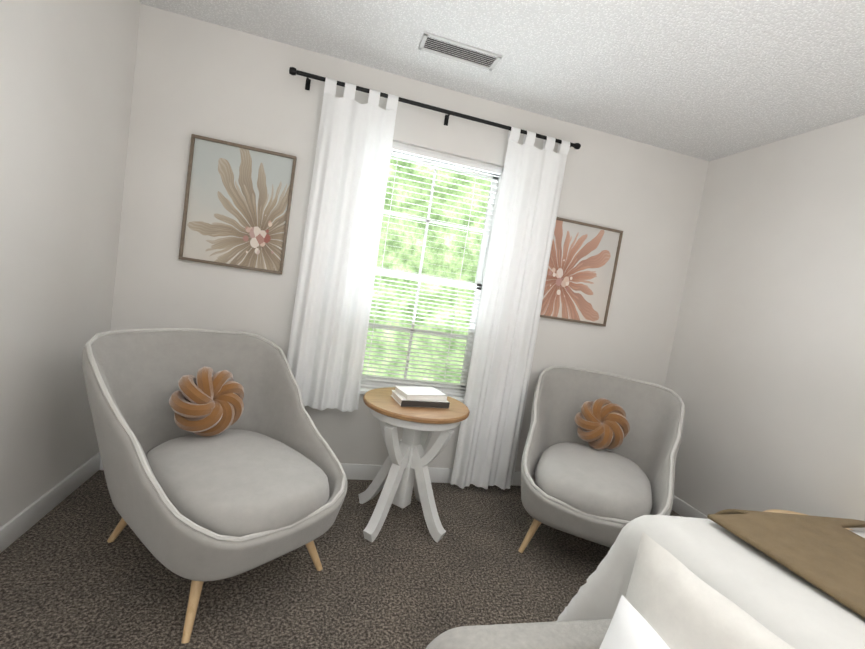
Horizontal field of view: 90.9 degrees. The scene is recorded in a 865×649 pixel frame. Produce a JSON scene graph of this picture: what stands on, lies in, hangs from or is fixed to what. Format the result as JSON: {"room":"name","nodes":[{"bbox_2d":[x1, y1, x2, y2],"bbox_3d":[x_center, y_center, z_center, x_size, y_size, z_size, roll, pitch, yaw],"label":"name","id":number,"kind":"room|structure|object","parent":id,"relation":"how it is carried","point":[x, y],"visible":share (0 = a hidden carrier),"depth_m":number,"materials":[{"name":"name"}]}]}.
{"room":"bedroom","nodes":[
{"label":"bedroom","id":0,"kind":"room"},
{"bbox_2d":[0,0,140,527],"bbox_3d":[-1.076,-0.114,-0.397,0.120,2.440,5.660,8,5,-14],"label":"wall","id":1,"kind":"structure","parent":0,"point":[67,69],"depth_m":1.73,"materials":[{"name":"paint"}]},
{"bbox_2d":[0,452,101,552],"bbox_3d":[-1.186,1.048,-0.288,0.018,0.100,5.420,8,5,-14],"label":"baseboard","id":2,"kind":"structure","parent":1,"relation":"attached to","point":[15,528],"depth_m":1.88,"materials":[{"name":"white"}]},
{"bbox_2d":[0,470,681,648],"bbox_3d":[0.508,1.354,0.156,3.810,0.060,5.660,8,5,-14],"label":"floor","id":3,"kind":"structure","parent":0,"point":[71,577],"depth_m":1.71,"materials":[{"name":"carpet"}]},
{"bbox_2d":[81,328,347,642],"bbox_3d":[-0.900,0.534,1.793,1.073,0.885,1.106,8,5,-14],"label":"lounge chair","id":4,"kind":"object","parent":3,"relation":"on","point":[219,459],"visible":1,"depth_m":1.67,"materials":[{"name":"fabric"}]},
{"bbox_2d":[358,387,469,541],"bbox_3d":[-0.131,0.727,2.258,0.560,0.658,0.560,8,5,-14],"label":"side table","id":5,"kind":"object","parent":3,"relation":"on","point":[402,472],"visible":0.96,"depth_m":2.15,"materials":[{"name":"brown wood"}]},
{"bbox_2d":[391,386,449,407],"bbox_3d":[-0.065,0.375,2.223,0.260,0.060,0.190,7,5,-22],"label":"books","id":6,"kind":"object","parent":5,"relation":"on","point":[414,396],"visible":1,"depth_m":2.16,"materials":[{"name":"white paper"}]},
{"bbox_2d":[518,366,684,552],"bbox_3d":[0.925,0.766,2.395,1.063,0.885,1.108,8,5,-14],"label":"lounge chair","id":7,"kind":"object","parent":3,"relation":"on","point":[600,455],"visible":0.92,"depth_m":2.39,"materials":[{"name":"fabric"}]},
{"bbox_2d":[426,532,794,648],"bbox_3d":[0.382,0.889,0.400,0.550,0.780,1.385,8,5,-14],"label":"pillow","id":8,"kind":"object","parent":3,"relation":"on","point":[669,601],"visible":1,"depth_m":0.84,"materials":[{"name":"fabric"}]},
{"bbox_2d":[557,509,864,648],"bbox_3d":[1.337,0.867,0.611,1.840,1.087,1.875,8,5,-14],"label":"bed","id":9,"kind":"object","parent":3,"relation":"on","point":[796,581],"visible":0.77,"depth_m":1.05,"materials":[{"name":"white fabric"}]},
{"bbox_2d":[763,509,851,529],"bbox_3d":[1.661,1.138,1.797,0.528,0.463,0.528,8,5,-14],"label":"nightstand","id":10,"kind":"object","parent":3,"relation":"on","point":[781,511],"visible":0.12,"depth_m":2.01,"materials":[{"name":"brown wood"}]},
{"bbox_2d":[99,4,708,470],"bbox_3d":[0.051,-0.190,2.734,3.570,2.440,0.120,8,5,-14],"label":"wall","id":11,"kind":"structure","parent":0,"point":[211,80],"depth_m":2.44,"materials":[{"name":"paint"}]},
{"bbox_2d":[178,134,296,274],"bbox_3d":[-1.062,-0.643,2.335,0.530,0.660,0.028,8,5,-14],"label":"picture","id":12,"kind":"object","parent":11,"relation":"attached to","point":[237,205],"visible":1,"depth_m":2.33,"materials":[{"name":"brown wood"}]},
{"bbox_2d":[101,463,520,485],"bbox_3d":[-0.111,0.971,2.761,3.510,0.100,0.014,8,5,-14],"label":"baseboard","id":13,"kind":"structure","parent":11,"relation":"attached to","point":[352,471],"depth_m":2.69,"materials":[{"name":"white"}]},
{"bbox_2d":[360,141,503,402],"bbox_3d":[-0.071,-0.301,2.658,1.000,1.525,0.145,8,5,-14],"label":"window","id":14,"kind":"structure","parent":11,"relation":"in","point":[480,281],"depth_m":2.72,"materials":[{"name":"white plastic"}]},
{"bbox_2d":[361,145,501,394],"bbox_3d":[-0.070,-0.307,2.658,0.820,1.462,0.030,8,5,-14],"label":"window blinds","id":15,"kind":"object","parent":14,"relation":"attached to","point":[444,159],"visible":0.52,"depth_m":2.67,"materials":[{"name":"white plastic"}]},
{"bbox_2d":[289,67,580,148],"bbox_3d":[0.075,-1.226,2.505,1.760,0.065,0.108,8,5,-14],"label":"curtain rod","id":16,"kind":"object","parent":11,"relation":"attached to","point":[293,71],"visible":0.77,"depth_m":2.44,"materials":[{"name":"black metal"}]},
{"bbox_2d":[287,77,398,411],"bbox_3d":[-0.515,-0.410,2.397,0.440,1.817,0.087,8,5,-14],"label":"curtain","id":17,"kind":"object","parent":16,"relation":"hanging from","point":[331,311],"visible":0.98,"depth_m":2.39,"materials":[{"name":"white fabric"}]},
{"bbox_2d":[451,126,569,489],"bbox_3d":[0.499,-0.057,2.683,0.440,2.252,0.088,8,5,-14],"label":"curtain","id":18,"kind":"object","parent":16,"relation":"hanging from","point":[509,315],"visible":1,"depth_m":2.67,"materials":[{"name":"white fabric"}]},
{"bbox_2d":[540,217,622,326],"bbox_3d":[0.990,-0.345,2.865,0.530,0.660,0.028,8,5,-14],"label":"picture","id":19,"kind":"object","parent":11,"relation":"attached to","point":[582,267],"visible":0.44,"depth_m":2.87,"materials":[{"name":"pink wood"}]},
{"bbox_2d":[139,0,864,160],"bbox_3d":[0.885,-1.110,-0.040,3.810,0.060,5.660,8,5,-14],"label":"ceiling","id":20,"kind":"structure","parent":0,"point":[708,80],"depth_m":2.03,"materials":[{"name":"white paint"}]},
{"bbox_2d":[418,32,502,70],"bbox_3d":[0.137,-1.361,2.132,0.402,0.010,0.152,8,5,-14],"label":"ceiling vent","id":21,"kind":"object","parent":20,"relation":"in","point":[456,51],"visible":1,"depth_m":2.12,"materials":[{"name":"silver metal"}]},
{"bbox_2d":[664,115,864,530],"bbox_3d":[2.469,0.358,0.514,0.120,2.440,5.660,8,5,-14],"label":"wall","id":22,"kind":"structure","parent":0,"point":[765,379],"depth_m":2.42,"materials":[{"name":"paint"}]},
{"bbox_2d":[672,495,708,518],"bbox_3d":[2.226,1.502,0.588,0.018,0.100,5.420,8,5,-14],"label":"baseboard","id":23,"kind":"structure","parent":22,"relation":"attached to","point":[679,506],"depth_m":2.83,"materials":[{"name":"white"}]},
{"label":"outside","id":24,"kind":"structure","parent":0,"visible":0},
{"bbox_2d":[362,157,490,382],"bbox_3d":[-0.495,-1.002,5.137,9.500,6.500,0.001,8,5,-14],"label":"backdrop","id":25,"kind":"structure","parent":24,"point":[428,259],"depth_m":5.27,"materials":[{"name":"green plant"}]}
]}

